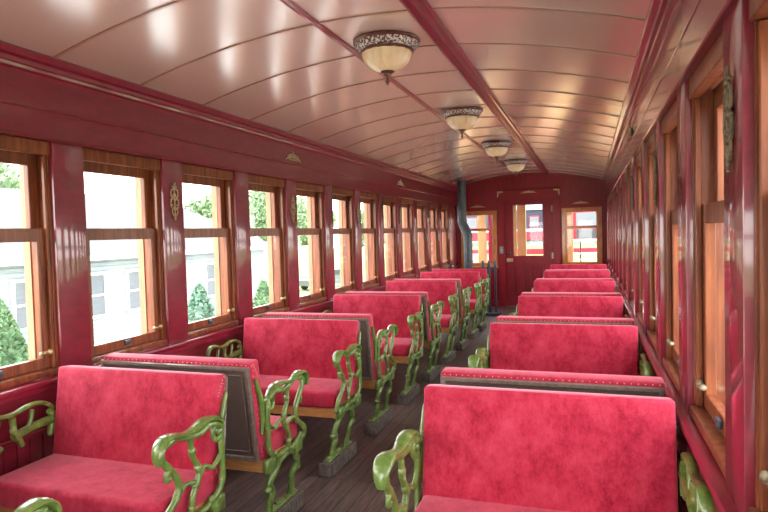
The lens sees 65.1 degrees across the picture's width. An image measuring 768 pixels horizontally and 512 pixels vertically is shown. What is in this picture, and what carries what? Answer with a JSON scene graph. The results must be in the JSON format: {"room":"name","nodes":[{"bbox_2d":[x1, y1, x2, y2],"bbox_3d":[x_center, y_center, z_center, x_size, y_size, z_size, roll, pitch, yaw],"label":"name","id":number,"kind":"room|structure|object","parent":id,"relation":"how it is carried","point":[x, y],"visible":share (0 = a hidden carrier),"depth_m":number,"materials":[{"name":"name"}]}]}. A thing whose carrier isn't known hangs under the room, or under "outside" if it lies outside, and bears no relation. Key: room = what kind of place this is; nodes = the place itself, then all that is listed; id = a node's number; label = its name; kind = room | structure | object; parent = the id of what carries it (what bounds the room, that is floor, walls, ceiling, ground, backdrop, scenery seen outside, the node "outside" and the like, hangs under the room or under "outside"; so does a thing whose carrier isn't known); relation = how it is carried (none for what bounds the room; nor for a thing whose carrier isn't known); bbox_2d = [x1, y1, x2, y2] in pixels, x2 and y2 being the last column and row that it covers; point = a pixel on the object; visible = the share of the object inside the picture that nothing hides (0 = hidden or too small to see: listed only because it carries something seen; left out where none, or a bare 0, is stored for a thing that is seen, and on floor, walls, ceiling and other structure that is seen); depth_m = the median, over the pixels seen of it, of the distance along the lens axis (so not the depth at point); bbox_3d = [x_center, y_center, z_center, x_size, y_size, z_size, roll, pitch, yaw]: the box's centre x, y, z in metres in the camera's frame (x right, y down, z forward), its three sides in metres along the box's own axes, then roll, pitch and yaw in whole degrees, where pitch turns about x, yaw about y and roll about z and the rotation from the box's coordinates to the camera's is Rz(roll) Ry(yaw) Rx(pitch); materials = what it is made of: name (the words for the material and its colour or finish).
{"room":"vehicle interior","nodes":[
{"label":"vehicle interior","id":0,"kind":"room"},
{"bbox_2d":[0,68,459,475],"bbox_3d":[-0.764,0.106,5.588,0.180,2.373,13.730,-1,2,19],"label":"wall","id":1,"kind":"structure","parent":0,"point":[70,119],"depth_m":3.73,"materials":[{"name":"red paint"}]},
{"bbox_2d":[0,134,58,389],"bbox_3d":[-1.804,0.035,2.695,0.209,1.153,0.652,-1,2,19],"label":"window","id":2,"kind":"structure","parent":1,"relation":"in","point":[32,156],"depth_m":2.92,"materials":[{"name":"brown wood"}]},
{"bbox_2d":[82,147,167,364],"bbox_3d":[-1.547,-0.001,3.452,0.209,1.153,0.652,-1,2,19],"label":"window","id":3,"kind":"structure","parent":1,"relation":"in","point":[145,171],"depth_m":3.66,"materials":[{"name":"brown wood"}]},
{"bbox_2d":[170,182,178,219],"bbox_3d":[-1.313,-0.346,3.779,0.016,0.241,0.082,-1,2,19],"label":"wall ornament","id":4,"kind":"object","parent":1,"relation":"attached to","point":[174,197],"visible":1,"depth_m":3.77,"materials":[{"name":"gold metal"}]},
{"bbox_2d":[182,163,238,337],"bbox_3d":[-1.290,-0.036,4.208,0.209,1.153,0.652,-1,2,19],"label":"window","id":5,"kind":"structure","parent":1,"relation":"in","point":[220,181],"depth_m":4.43,"materials":[{"name":"brown wood"}]},
{"bbox_2d":[0,40,456,191],"bbox_3d":[-0.712,-1.023,5.518,0.094,0.115,13.529,-1,2,19],"label":"trim","id":6,"kind":"structure","parent":1,"relation":"attached to","point":[14,58],"depth_m":3.62,"materials":[{"name":"paint"}]},
{"bbox_2d":[248,174,289,317],"bbox_3d":[-1.032,-0.071,4.965,0.209,1.153,0.652,-1,2,19],"label":"window","id":7,"kind":"structure","parent":1,"relation":"in","point":[275,231],"depth_m":5.19,"materials":[{"name":"brown wood"}]},
{"bbox_2d":[285,151,300,162],"bbox_3d":[-0.795,-0.874,5.284,0.021,0.091,0.286,-1,2,19],"label":"ornament","id":8,"kind":"object","parent":1,"relation":"attached to","point":[293,155],"visible":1,"depth_m":5.27,"materials":[{"name":"gold metal"}]},
{"bbox_2d":[291,195,295,221],"bbox_3d":[-0.799,-0.416,5.293,0.016,0.241,0.082,-1,2,19],"label":"wall ornament","id":9,"kind":"object","parent":1,"relation":"attached to","point":[292,198],"visible":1,"depth_m":5.29,"materials":[{"name":"gold metal"}]},
{"bbox_2d":[296,182,326,306],"bbox_3d":[-0.775,-0.106,5.722,0.209,1.153,0.652,-1,2,19],"label":"window","id":10,"kind":"structure","parent":1,"relation":"in","point":[313,193],"depth_m":5.95,"materials":[{"name":"brown wood"}]},
{"bbox_2d":[332,187,356,294],"bbox_3d":[-0.517,-0.141,6.478,0.209,1.153,0.652,-1,2,19],"label":"window","id":11,"kind":"structure","parent":1,"relation":"in","point":[344,197],"depth_m":6.72,"materials":[{"name":"brown wood"}]},
{"bbox_2d":[357,202,359,222],"bbox_3d":[-0.284,-0.486,6.806,0.016,0.241,0.082,-1,2,19],"label":"wall ornament","id":12,"kind":"object","parent":1,"relation":"attached to","point":[358,207],"visible":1,"depth_m":6.80,"materials":[{"name":"gold metal"}]},
{"bbox_2d":[360,192,379,289],"bbox_3d":[-0.260,-0.176,7.235,0.209,1.153,0.652,-1,2,19],"label":"window","id":13,"kind":"structure","parent":1,"relation":"in","point":[369,200],"depth_m":7.47,"materials":[{"name":"brown wood"}]},
{"bbox_2d":[383,195,398,283],"bbox_3d":[-0.003,-0.211,7.992,0.209,1.153,0.652,-1,2,19],"label":"window","id":14,"kind":"structure","parent":1,"relation":"in","point":[390,220],"depth_m":8.24,"materials":[{"name":"brown wood"}]},
{"bbox_2d":[401,198,414,278],"bbox_3d":[0.255,-0.246,8.748,0.209,1.153,0.652,-1,2,19],"label":"window","id":15,"kind":"structure","parent":1,"relation":"in","point":[407,215],"depth_m":8.99,"materials":[{"name":"brown wood"}]},
{"bbox_2d":[417,201,427,274],"bbox_3d":[0.512,-0.281,9.505,0.209,1.153,0.652,-1,2,19],"label":"window","id":16,"kind":"structure","parent":1,"relation":"in","point":[421,206],"depth_m":9.75,"materials":[{"name":"brown wood"}]},
{"bbox_2d":[430,203,439,268],"bbox_3d":[0.769,-0.316,10.262,0.209,1.153,0.652,-1,2,19],"label":"window","id":17,"kind":"structure","parent":1,"relation":"in","point":[433,207],"depth_m":10.50,"materials":[{"name":"brown wood"}]},
{"bbox_2d":[441,205,449,267],"bbox_3d":[1.027,-0.351,11.018,0.209,1.153,0.652,-1,2,19],"label":"window","id":18,"kind":"structure","parent":1,"relation":"in","point":[444,208],"depth_m":11.25,"materials":[{"name":"brown wood"}]},
{"bbox_2d":[0,0,650,185],"bbox_3d":[0.566,-1.190,5.049,2.840,0.278,13.680,-1,2,19],"label":"ceiling","id":19,"kind":"structure","parent":0,"point":[560,70],"depth_m":3.53,"materials":[{"name":"paint"}]},
{"bbox_2d":[353,30,419,85],"bbox_3d":[0.018,-1.086,3.390,0.380,0.252,0.380,-1,2,19],"label":"ceiling lamp","id":20,"kind":"object","parent":19,"relation":"attached to","point":[386,52],"visible":1,"depth_m":3.28,"materials":[{"name":"beige glass"}]},
{"bbox_2d":[280,0,514,173],"bbox_3d":[0.364,-1.278,5.140,0.037,0.030,13.529,-1,2,19],"label":"trim","id":21,"kind":"structure","parent":19,"relation":"attached to","point":[289,3],"depth_m":3.44,"materials":[{"name":"paint"}]},
{"bbox_2d":[441,106,482,138],"bbox_3d":[0.700,-1.179,5.395,0.380,0.252,0.380,-1,2,19],"label":"ceiling lamp","id":22,"kind":"object","parent":19,"relation":"attached to","point":[461,119],"visible":1,"depth_m":5.28,"materials":[{"name":"beige glass"}]},
{"bbox_2d":[399,0,548,173],"bbox_3d":[0.886,-1.266,4.963,0.110,0.060,13.529,-1,2,19],"label":"trim","id":23,"kind":"structure","parent":19,"relation":"attached to","point":[421,11],"depth_m":3.72,"materials":[{"name":"paint"}]},
{"bbox_2d":[481,141,511,162],"bbox_3d":[1.392,-1.273,7.429,0.380,0.252,0.380,-1,2,19],"label":"ceiling lamp","id":24,"kind":"object","parent":19,"relation":"attached to","point":[495,149],"visible":1,"depth_m":7.32,"materials":[{"name":"beige glass"}]},
{"bbox_2d":[503,159,527,175],"bbox_3d":[2.058,-1.364,9.387,0.380,0.252,0.380,-1,2,19],"label":"ceiling lamp","id":25,"kind":"object","parent":19,"relation":"attached to","point":[515,165],"visible":1,"depth_m":9.27,"materials":[{"name":"beige glass"}]},
{"bbox_2d":[221,306,515,511],"bbox_3d":[0.641,1.302,5.166,3.080,0.060,13.730,-1,2,19],"label":"floor","id":26,"kind":"structure","parent":0,"point":[352,488],"depth_m":3.96,"materials":[{"name":"brown wood"}]},
{"bbox_2d":[14,497,62,511],"bbox_3d":[-1.442,1.008,1.650,0.967,0.902,0.536,-1,2,19],"label":"seat","id":27,"kind":"object","parent":26,"relation":"on","point":[36,504],"visible":1,"depth_m":1.67,"materials":[{"name":"metal"}]},
{"bbox_2d":[0,365,227,511],"bbox_3d":[-1.147,0.967,2.518,0.967,0.902,0.536,-1,2,19],"label":"seat","id":28,"kind":"object","parent":26,"relation":"on","point":[126,439],"visible":1,"depth_m":2.56,"materials":[{"name":"fabric"}]},
{"bbox_2d":[0,454,217,511],"bbox_3d":[-1.161,0.960,2.508,0.862,0.107,0.392,-1,2,19],"label":"seat cushion","id":29,"kind":"object","parent":28,"relation":"on","point":[79,482],"depth_m":2.42,"materials":[{"name":"fabric"}]},
{"bbox_2d":[100,353,308,511],"bbox_3d":[-0.926,0.937,3.168,0.967,0.902,0.536,-1,2,19],"label":"seat","id":30,"kind":"object","parent":26,"relation":"on","point":[256,440],"visible":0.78,"depth_m":2.90,"materials":[{"name":"red fabric"}]},
{"bbox_2d":[260,415,296,460],"bbox_3d":[-0.931,0.929,3.184,0.862,0.107,0.392,-1,2,19],"label":"seat cushion","id":31,"kind":"object","parent":30,"relation":"on","point":[278,436],"depth_m":3.04,"materials":[{"name":"fabric"}]},
{"bbox_2d":[205,318,361,477],"bbox_3d":[-0.632,0.897,4.031,0.967,0.902,0.536,-1,2,19],"label":"seat","id":32,"kind":"object","parent":26,"relation":"on","point":[329,350],"visible":0.85,"depth_m":4.07,"materials":[{"name":"red fabric"}]},
{"bbox_2d":[260,375,356,408],"bbox_3d":[-0.647,0.890,4.021,0.862,0.107,0.392,-1,2,19],"label":"seat cushion","id":33,"kind":"object","parent":32,"relation":"on","point":[321,391],"depth_m":3.82,"materials":[{"name":"fabric"}]},
{"bbox_2d":[262,312,397,434],"bbox_3d":[-0.411,0.867,4.681,0.967,0.902,0.536,-1,2,19],"label":"seat","id":34,"kind":"object","parent":26,"relation":"on","point":[375,368],"visible":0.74,"depth_m":4.43,"materials":[{"name":"red fabric"}]},
{"bbox_2d":[373,356,389,380],"bbox_3d":[-0.417,0.859,4.697,0.862,0.107,0.392,-1,2,19],"label":"seat cushion","id":35,"kind":"object","parent":34,"relation":"on","point":[383,365],"depth_m":4.53,"materials":[{"name":"fabric"}]},
{"bbox_2d":[322,295,423,404],"bbox_3d":[-0.117,0.827,5.544,0.967,0.902,0.536,-1,2,19],"label":"seat","id":36,"kind":"object","parent":26,"relation":"on","point":[405,311],"visible":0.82,"depth_m":5.58,"materials":[{"name":"red fabric"}]},
{"bbox_2d":[376,337,419,355],"bbox_3d":[-0.132,0.820,5.534,0.862,0.107,0.392,-1,2,19],"label":"seat cushion","id":37,"kind":"object","parent":36,"relation":"on","point":[402,345],"depth_m":5.28,"materials":[{"name":"fabric"}]},
{"bbox_2d":[344,291,443,381],"bbox_3d":[0.104,0.797,6.194,0.967,0.902,0.536,-1,2,19],"label":"seat","id":38,"kind":"object","parent":26,"relation":"on","point":[432,336],"visible":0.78,"depth_m":5.96,"materials":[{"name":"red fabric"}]},
{"bbox_2d":[428,327,435,341],"bbox_3d":[0.098,0.788,6.210,0.862,0.107,0.392,-1,2,19],"label":"seat cushion","id":39,"kind":"object","parent":38,"relation":"on","point":[430,330],"depth_m":5.92,"materials":[{"name":"fabric"}]},
{"bbox_2d":[386,281,458,364],"bbox_3d":[0.397,0.757,7.058,0.967,0.902,0.536,-1,2,19],"label":"seat","id":40,"kind":"object","parent":26,"relation":"on","point":[446,291],"visible":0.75,"depth_m":7.08,"materials":[{"name":"red fabric"}]},
{"bbox_2d":[434,314,455,327],"bbox_3d":[0.383,0.750,7.048,0.862,0.107,0.392,-1,2,19],"label":"seat cushion","id":41,"kind":"object","parent":40,"relation":"on","point":[446,319],"depth_m":6.75,"materials":[{"name":"fabric"}]},
{"bbox_2d":[393,279,471,350],"bbox_3d":[0.619,0.727,7.708,0.967,0.902,0.536,-1,2,19],"label":"seat","id":42,"kind":"object","parent":26,"relation":"on","point":[464,314],"visible":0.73,"depth_m":7.47,"materials":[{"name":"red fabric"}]},
{"bbox_2d":[421,272,481,339],"bbox_3d":[0.912,0.687,8.571,0.967,0.902,0.536,-1,2,19],"label":"seat","id":43,"kind":"object","parent":26,"relation":"on","point":[468,279],"visible":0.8,"depth_m":8.58,"materials":[{"name":"red fabric"}]},
{"bbox_2d":[465,299,475,308],"bbox_3d":[0.897,0.679,8.561,0.862,0.107,0.392,-1,2,19],"label":"seat cushion","id":44,"kind":"object","parent":43,"relation":"on","point":[472,301],"depth_m":8.25,"materials":[{"name":"fabric"}]},
{"bbox_2d":[432,269,489,331],"bbox_3d":[1.130,0.657,9.212,0.967,0.902,0.536,-1,2,19],"label":"seat","id":45,"kind":"object","parent":26,"relation":"on","point":[482,325],"visible":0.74,"depth_m":9.16,"materials":[{"name":"red fabric"}]},
{"bbox_2d":[454,180,479,312],"bbox_3d":[1.497,-0.160,10.786,0.450,2.401,0.450,-1,2,19],"label":"stove","id":46,"kind":"object","parent":26,"relation":"on","point":[465,229],"visible":0.38,"depth_m":10.73,"materials":[{"name":"black metal"}]},
{"bbox_2d":[479,260,500,315],"bbox_3d":[1.850,0.557,10.551,0.360,0.964,0.240,-1,2,19],"label":"guard","id":47,"kind":"object","parent":26,"relation":"on","point":[489,313],"visible":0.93,"depth_m":10.51,"materials":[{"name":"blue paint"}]},
{"bbox_2d":[373,384,713,511],"bbox_3d":[0.503,0.943,1.985,0.967,0.902,0.536,-1,2,19],"label":"seat","id":48,"kind":"object","parent":26,"relation":"on","point":[474,449],"visible":0.99,"depth_m":2.09,"materials":[{"name":"red fabric"}]},
{"bbox_2d":[414,495,567,511],"bbox_3d":[0.508,0.935,1.968,0.862,0.107,0.392,-1,2,19],"label":"seat cushion","id":49,"kind":"object","parent":48,"relation":"on","point":[429,503],"depth_m":2.12,"materials":[{"name":"fabric"}]},
{"bbox_2d":[440,367,665,396],"bbox_3d":[0.725,0.913,2.637,0.967,0.902,0.536,-1,2,19],"label":"seat","id":50,"kind":"object","parent":26,"relation":"on","point":[479,377],"visible":0.11,"depth_m":2.38,"materials":[{"name":"red fabric"}]},
{"bbox_2d":[468,322,652,375],"bbox_3d":[1.018,0.873,3.498,0.967,0.902,0.536,-1,2,19],"label":"seat","id":51,"kind":"object","parent":26,"relation":"on","point":[569,348],"visible":0.38,"depth_m":3.61,"materials":[{"name":"red fabric"}]},
{"bbox_2d":[496,316,640,364],"bbox_3d":[1.240,0.843,4.150,0.967,0.902,0.536,-1,2,19],"label":"seat","id":52,"kind":"object","parent":26,"relation":"on","point":[500,319],"visible":0.1,"depth_m":3.89,"materials":[{"name":"red fabric"}]},
{"bbox_2d":[509,296,629,317],"bbox_3d":[1.533,0.803,5.011,0.967,0.902,0.536,-1,2,19],"label":"seat","id":53,"kind":"object","parent":26,"relation":"on","point":[548,306],"visible":0.14,"depth_m":5.14,"materials":[{"name":"red fabric"}]},
{"bbox_2d":[532,281,614,292],"bbox_3d":[2.047,0.733,6.525,0.967,0.902,0.536,-1,2,19],"label":"seat","id":54,"kind":"object","parent":26,"relation":"on","point":[539,286],"visible":0.11,"depth_m":6.66,"materials":[{"name":"red fabric"}]},
{"bbox_2d":[521,292,625,317],"bbox_3d":[1.754,0.772,5.663,0.967,0.902,0.536,-1,2,19],"label":"seat","id":55,"kind":"object","parent":26,"relation":"on","point":[523,293],"visible":0.14,"depth_m":5.42,"materials":[{"name":"red fabric"}]},
{"bbox_2d":[533,278,616,292],"bbox_3d":[2.269,0.702,7.177,0.967,0.902,0.536,-1,2,19],"label":"seat","id":56,"kind":"object","parent":26,"relation":"on","point":[537,279],"visible":0.07,"depth_m":6.94,"materials":[{"name":"red fabric"}]},
{"bbox_2d":[543,271,609,277],"bbox_3d":[2.562,0.662,8.038,0.967,0.902,0.536,-1,2,19],"label":"seat","id":57,"kind":"object","parent":26,"relation":"on","point":[547,274],"visible":0.15,"depth_m":8.17,"materials":[{"name":"red fabric"}]},
{"bbox_2d":[545,269,610,277],"bbox_3d":[2.784,0.632,8.690,0.967,0.902,0.536,-1,2,19],"label":"seat","id":58,"kind":"object","parent":26,"relation":"on","point":[564,269],"visible":0.06,"depth_m":8.44,"materials":[{"name":"red fabric"}]},
{"bbox_2d":[550,264,606,269],"bbox_3d":[3.077,0.592,9.551,0.967,0.902,0.536,-1,2,19],"label":"seat","id":59,"kind":"object","parent":26,"relation":"on","point":[554,266],"visible":0.08,"depth_m":9.69,"materials":[{"name":"red fabric"}]},
{"bbox_2d":[457,172,606,306],"bbox_3d":[2.788,-0.316,11.532,2.880,2.585,0.125,-1,2,19],"label":"wall","id":60,"kind":"structure","parent":0,"point":[573,188],"depth_m":11.45,"materials":[{"name":"red paint"}]},
{"bbox_2d":[461,210,497,267],"bbox_3d":[1.872,-0.323,11.830,0.740,1.115,0.110,-1,2,19],"label":"window","id":61,"kind":"structure","parent":60,"relation":"in","point":[493,229],"depth_m":11.76,"materials":[{"name":"orange wood"}]},
{"bbox_2d":[505,200,553,305],"bbox_3d":[2.784,-0.040,11.514,0.893,2.025,0.149,-1,2,19],"label":"door","id":62,"kind":"structure","parent":60,"relation":"in","point":[521,271],"depth_m":11.58,"materials":[{"name":"red paint"}]},
{"bbox_2d":[561,207,602,263],"bbox_3d":[3.689,-0.349,11.210,0.740,1.115,0.110,-1,2,19],"label":"window","id":63,"kind":"structure","parent":60,"relation":"in","point":[598,226],"depth_m":11.19,"materials":[{"name":"orange wood"}]},
{"bbox_2d":[605,0,755,511],"bbox_3d":[1.981,0.067,4.653,0.180,2.373,13.730,-1,2,19],"label":"wall","id":64,"kind":"structure","parent":0,"point":[694,26],"depth_m":1.88,"materials":[{"name":"red paint"}]},
{"bbox_2d":[616,187,618,282],"bbox_3d":[2.838,-0.251,7.024,0.209,1.153,0.652,-1,2,19],"label":"window","id":65,"kind":"structure","parent":64,"relation":"in","point":[616,187],"depth_m":7.31,"materials":[{"name":"brown wood"}]},
{"bbox_2d":[619,181,621,287],"bbox_3d":[2.580,-0.216,6.267,0.209,1.153,0.652,-1,2,19],"label":"window","id":66,"kind":"structure","parent":64,"relation":"in","point":[620,181],"depth_m":6.56,"materials":[{"name":"brown wood"}]},
{"bbox_2d":[620,191,621,214],"bbox_3d":[2.329,-0.523,5.915,0.016,0.241,0.082,-1,2,19],"label":"wall ornament","id":67,"kind":"object","parent":64,"relation":"attached to","point":[620,191],"visible":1,"depth_m":5.90,"materials":[{"name":"brown metal"}]},
{"bbox_2d":[623,174,626,297],"bbox_3d":[2.323,-0.181,5.510,0.209,1.153,0.652,-1,2,19],"label":"window","id":68,"kind":"structure","parent":64,"relation":"in","point":[624,177],"depth_m":5.80,"materials":[{"name":"brown wood"}]},
{"bbox_2d":[628,124,631,137],"bbox_3d":[1.779,-0.909,4.354,0.021,0.091,0.172,-1,2,19],"label":"ornament","id":69,"kind":"object","parent":64,"relation":"attached to","point":[629,128],"visible":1,"depth_m":4.34,"materials":[{"name":"gold metal"}]},
{"bbox_2d":[629,165,633,309],"bbox_3d":[2.066,-0.146,4.754,0.209,1.153,0.652,-1,2,19],"label":"window","id":70,"kind":"structure","parent":64,"relation":"in","point":[631,301],"depth_m":5.04,"materials":[{"name":"brown wood"}]},
{"bbox_2d":[631,178,632,210],"bbox_3d":[1.815,-0.453,4.402,0.016,0.241,0.082,-1,2,19],"label":"wall ornament","id":71,"kind":"object","parent":64,"relation":"attached to","point":[631,178],"visible":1,"depth_m":4.39,"materials":[{"name":"brown metal"}]},
{"bbox_2d":[636,152,642,326],"bbox_3d":[1.808,-0.111,3.997,0.209,1.153,0.652,-1,2,19],"label":"window","id":72,"kind":"structure","parent":64,"relation":"in","point":[638,159],"depth_m":4.28,"materials":[{"name":"brown wood"}]},
{"bbox_2d":[602,0,678,184],"bbox_3d":[1.868,-1.059,4.638,0.094,0.115,13.529,-1,2,19],"label":"trim","id":73,"kind":"structure","parent":64,"relation":"attached to","point":[660,12],"depth_m":3.03,"materials":[{"name":"paint"}]},
{"bbox_2d":[646,133,656,351],"bbox_3d":[1.551,-0.076,3.240,0.209,1.153,0.652,-1,2,19],"label":"window","id":74,"kind":"structure","parent":64,"relation":"in","point":[651,334],"depth_m":3.52,"materials":[{"name":"brown wood"}]},
{"bbox_2d":[653,151,656,200],"bbox_3d":[1.300,-0.383,2.889,0.016,0.241,0.082,-1,2,19],"label":"wall ornament","id":75,"kind":"object","parent":64,"relation":"attached to","point":[654,152],"visible":1,"depth_m":2.88,"materials":[{"name":"brown metal"}]},
{"bbox_2d":[661,99,678,392],"bbox_3d":[1.293,-0.041,2.484,0.209,1.153,0.652,-1,2,19],"label":"window","id":76,"kind":"structure","parent":64,"relation":"in","point":[670,362],"depth_m":2.76,"materials":[{"name":"brown wood"}]},
{"bbox_2d":[689,31,725,478],"bbox_3d":[1.036,-0.005,1.727,0.209,1.153,0.652,-1,2,19],"label":"window","id":77,"kind":"structure","parent":64,"relation":"in","point":[705,85],"depth_m":1.99,"materials":[{"name":"brown wood"}]},
{"bbox_2d":[722,66,734,171],"bbox_3d":[0.785,-0.313,1.375,0.016,0.241,0.082,-1,2,19],"label":"wall ornament","id":78,"kind":"object","parent":64,"relation":"attached to","point":[728,94],"visible":1,"depth_m":1.37,"materials":[{"name":"brown metal"}]},
{"bbox_2d":[748,0,767,511],"bbox_3d":[0.779,0.030,0.970,0.209,1.153,0.652,-1,2,19],"label":"window","id":79,"kind":"structure","parent":64,"relation":"in","point":[757,9],"depth_m":1.26,"materials":[{"name":"brown wood"}]},
{"bbox_3d":[3.040,1.416,12.195,2.850,0.860,1.100,-1,2,19],"label":"deck","id":80,"kind":"object","parent":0,"visible":0},
{"bbox_2d":[472,241,488,261],"bbox_3d":[2.248,0.334,12.784,0.940,1.302,0.042,-1,2,19],"label":"railing","id":81,"kind":"object","parent":80,"relation":"on","point":[472,241],"visible":0.1,"depth_m":12.84,"materials":[{"name":"white metal"}]},
{"bbox_2d":[477,215,486,262],"bbox_3d":[2.079,-0.189,12.712,0.169,2.360,0.080,-1,2,19],"label":"porch post","id":82,"kind":"object","parent":80,"relation":"on","point":[482,244],"visible":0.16,"depth_m":12.67,"materials":[{"name":"beige paint"}]},
{"bbox_2d":[488,215,492,262],"bbox_3d":[2.249,-0.191,12.653,0.080,2.360,0.060,-1,2,19],"label":"porch post","id":83,"kind":"object","parent":80,"relation":"on","point":[489,216],"visible":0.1,"depth_m":12.62,"materials":[{"name":"paint"}]},
{"bbox_2d":[513,205,516,255],"bbox_3d":[2.724,-0.198,12.492,0.074,2.360,0.080,-1,2,19],"label":"porch post","id":84,"kind":"object","parent":80,"relation":"on","point":[514,206],"visible":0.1,"depth_m":12.44,"materials":[{"name":"beige paint"}]},
{"bbox_2d":[517,205,526,255],"bbox_3d":[2.857,-0.200,12.447,0.173,2.360,0.080,-1,2,19],"label":"porch post","id":85,"kind":"object","parent":80,"relation":"on","point":[521,209],"visible":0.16,"depth_m":12.39,"materials":[{"name":"beige paint"}]},
{"bbox_2d":[567,212,573,261],"bbox_3d":[3.718,-0.212,12.153,0.203,2.360,0.080,-1,2,19],"label":"porch post","id":86,"kind":"object","parent":80,"relation":"on","point":[569,214],"visible":0.08,"depth_m":12.09,"materials":[{"name":"beige paint"}]},
{"bbox_2d":[573,239,596,261],"bbox_3d":[3.990,0.309,12.190,0.920,1.302,0.042,-1,2,19],"label":"railing","id":87,"kind":"object","parent":80,"relation":"on","point":[580,253],"visible":0.21,"depth_m":12.15,"materials":[{"name":"white metal"}]},
{"label":"outside","id":88,"kind":"structure","parent":0,"visible":0},
{"bbox_2d":[264,247,385,295],"bbox_3d":[16.191,1.734,47.437,240.000,0.100,220.000,-1,2,19],"label":"ground","id":89,"kind":"structure","parent":88,"point":[302,253],"depth_m":83.96,"materials":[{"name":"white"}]},
{"bbox_2d":[0,163,19,188],"bbox_3d":[-20.417,-1.240,32.931,7.268,8.899,6.520,-1,2,19],"label":"leafy tree","id":90,"kind":"object","parent":89,"relation":"on","point":[6,181],"visible":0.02,"depth_m":31.71,"materials":[{"name":"green plant"}]},
{"bbox_2d":[0,297,28,366],"bbox_3d":[-5.502,2.106,8.589,2.293,3.239,2.315,0,2,31],"label":"conifer shrub","id":91,"kind":"object","parent":89,"relation":"on","point":[13,348],"visible":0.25,"depth_m":8.47,"materials":[{"name":"green plant"}]},
{"bbox_2d":[0,188,266,344],"bbox_3d":[-14.285,0.485,21.587,10.220,5.950,24.800,-1,2,19],"label":"house","id":92,"kind":"structure","parent":89,"relation":"on","point":[114,263],"depth_m":21.83,"materials":[{"name":"white"}]},
{"bbox_2d":[188,282,215,322],"bbox_3d":[-3.994,2.043,13.086,1.917,2.976,1.967,-1,2,19],"label":"conifer shrub","id":93,"kind":"object","parent":89,"relation":"on","point":[200,307],"visible":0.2,"depth_m":12.88,"materials":[{"name":"green plant"}]},
{"bbox_2d":[184,192,256,222],"bbox_3d":[-13.638,-1.479,49.075,6.535,7.814,5.574,-1,2,19],"label":"leafy tree","id":94,"kind":"object","parent":89,"relation":"on","point":[203,207],"visible":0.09,"depth_m":47.46,"materials":[{"name":"green plant"}]},
{"bbox_2d":[253,280,268,306],"bbox_3d":[-3.081,1.997,15.645,1.790,2.794,1.771,-4,3,-44],"label":"conifer shrub","id":95,"kind":"object","parent":89,"relation":"on","point":[261,297],"visible":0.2,"depth_m":15.46,"materials":[{"name":"green plant"}]},
{"bbox_2d":[249,191,307,243],"bbox_3d":[-10.477,-2.377,57.410,7.156,8.818,6.462,-2,2,-24],"label":"leafy tree","id":96,"kind":"object","parent":89,"relation":"on","point":[258,198],"visible":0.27,"depth_m":56.12,"materials":[{"name":"green plant"}]},
{"bbox_2d":[298,204,337,247],"bbox_3d":[-8.807,-2.188,67.924,6.902,7.570,6.903,-2,2,-13],"label":"leafy tree","id":97,"kind":"object","parent":89,"relation":"on","point":[304,243],"visible":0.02,"depth_m":66.58,"materials":[{"name":"green plant"}]},
{"bbox_2d":[299,268,339,289],"bbox_3d":[-4.272,1.656,43.821,1.760,1.420,4.500,0,3,39],"label":"parked car","id":98,"kind":"object","parent":89,"relation":"on","point":[303,281],"visible":0.24,"depth_m":43.09,"materials":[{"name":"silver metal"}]},
{"bbox_2d":[361,205,384,247],"bbox_3d":[-1.579,-3.036,77.873,7.396,8.137,7.965,-1,2,19],"label":"leafy tree","id":99,"kind":"object","parent":89,"relation":"on","point":[362,216],"visible":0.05,"depth_m":76.36,"materials":[{"name":"green plant"}]},
{"bbox_3d":[4.501,2.819,13.401,30.200,0.910,52.000,-1,2,19],"label":"track bed","id":100,"kind":"object","parent":89,"relation":"on","visible":0},
{"bbox_2d":[466,204,596,262],"bbox_3d":[5.742,0.171,17.615,7.700,4.000,3.200,-1,2,19],"label":"coach","id":101,"kind":"object","parent":100,"relation":"on","point":[534,225],"visible":0.15,"depth_m":16.48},
{"bbox_2d":[576,212,595,225],"bbox_3d":[5.434,-0.963,16.045,0.580,0.400,0.012,-1,2,19],"label":"window blind","id":102,"kind":"object","parent":101,"relation":"hanging from","point":[582,218],"depth_m":16.05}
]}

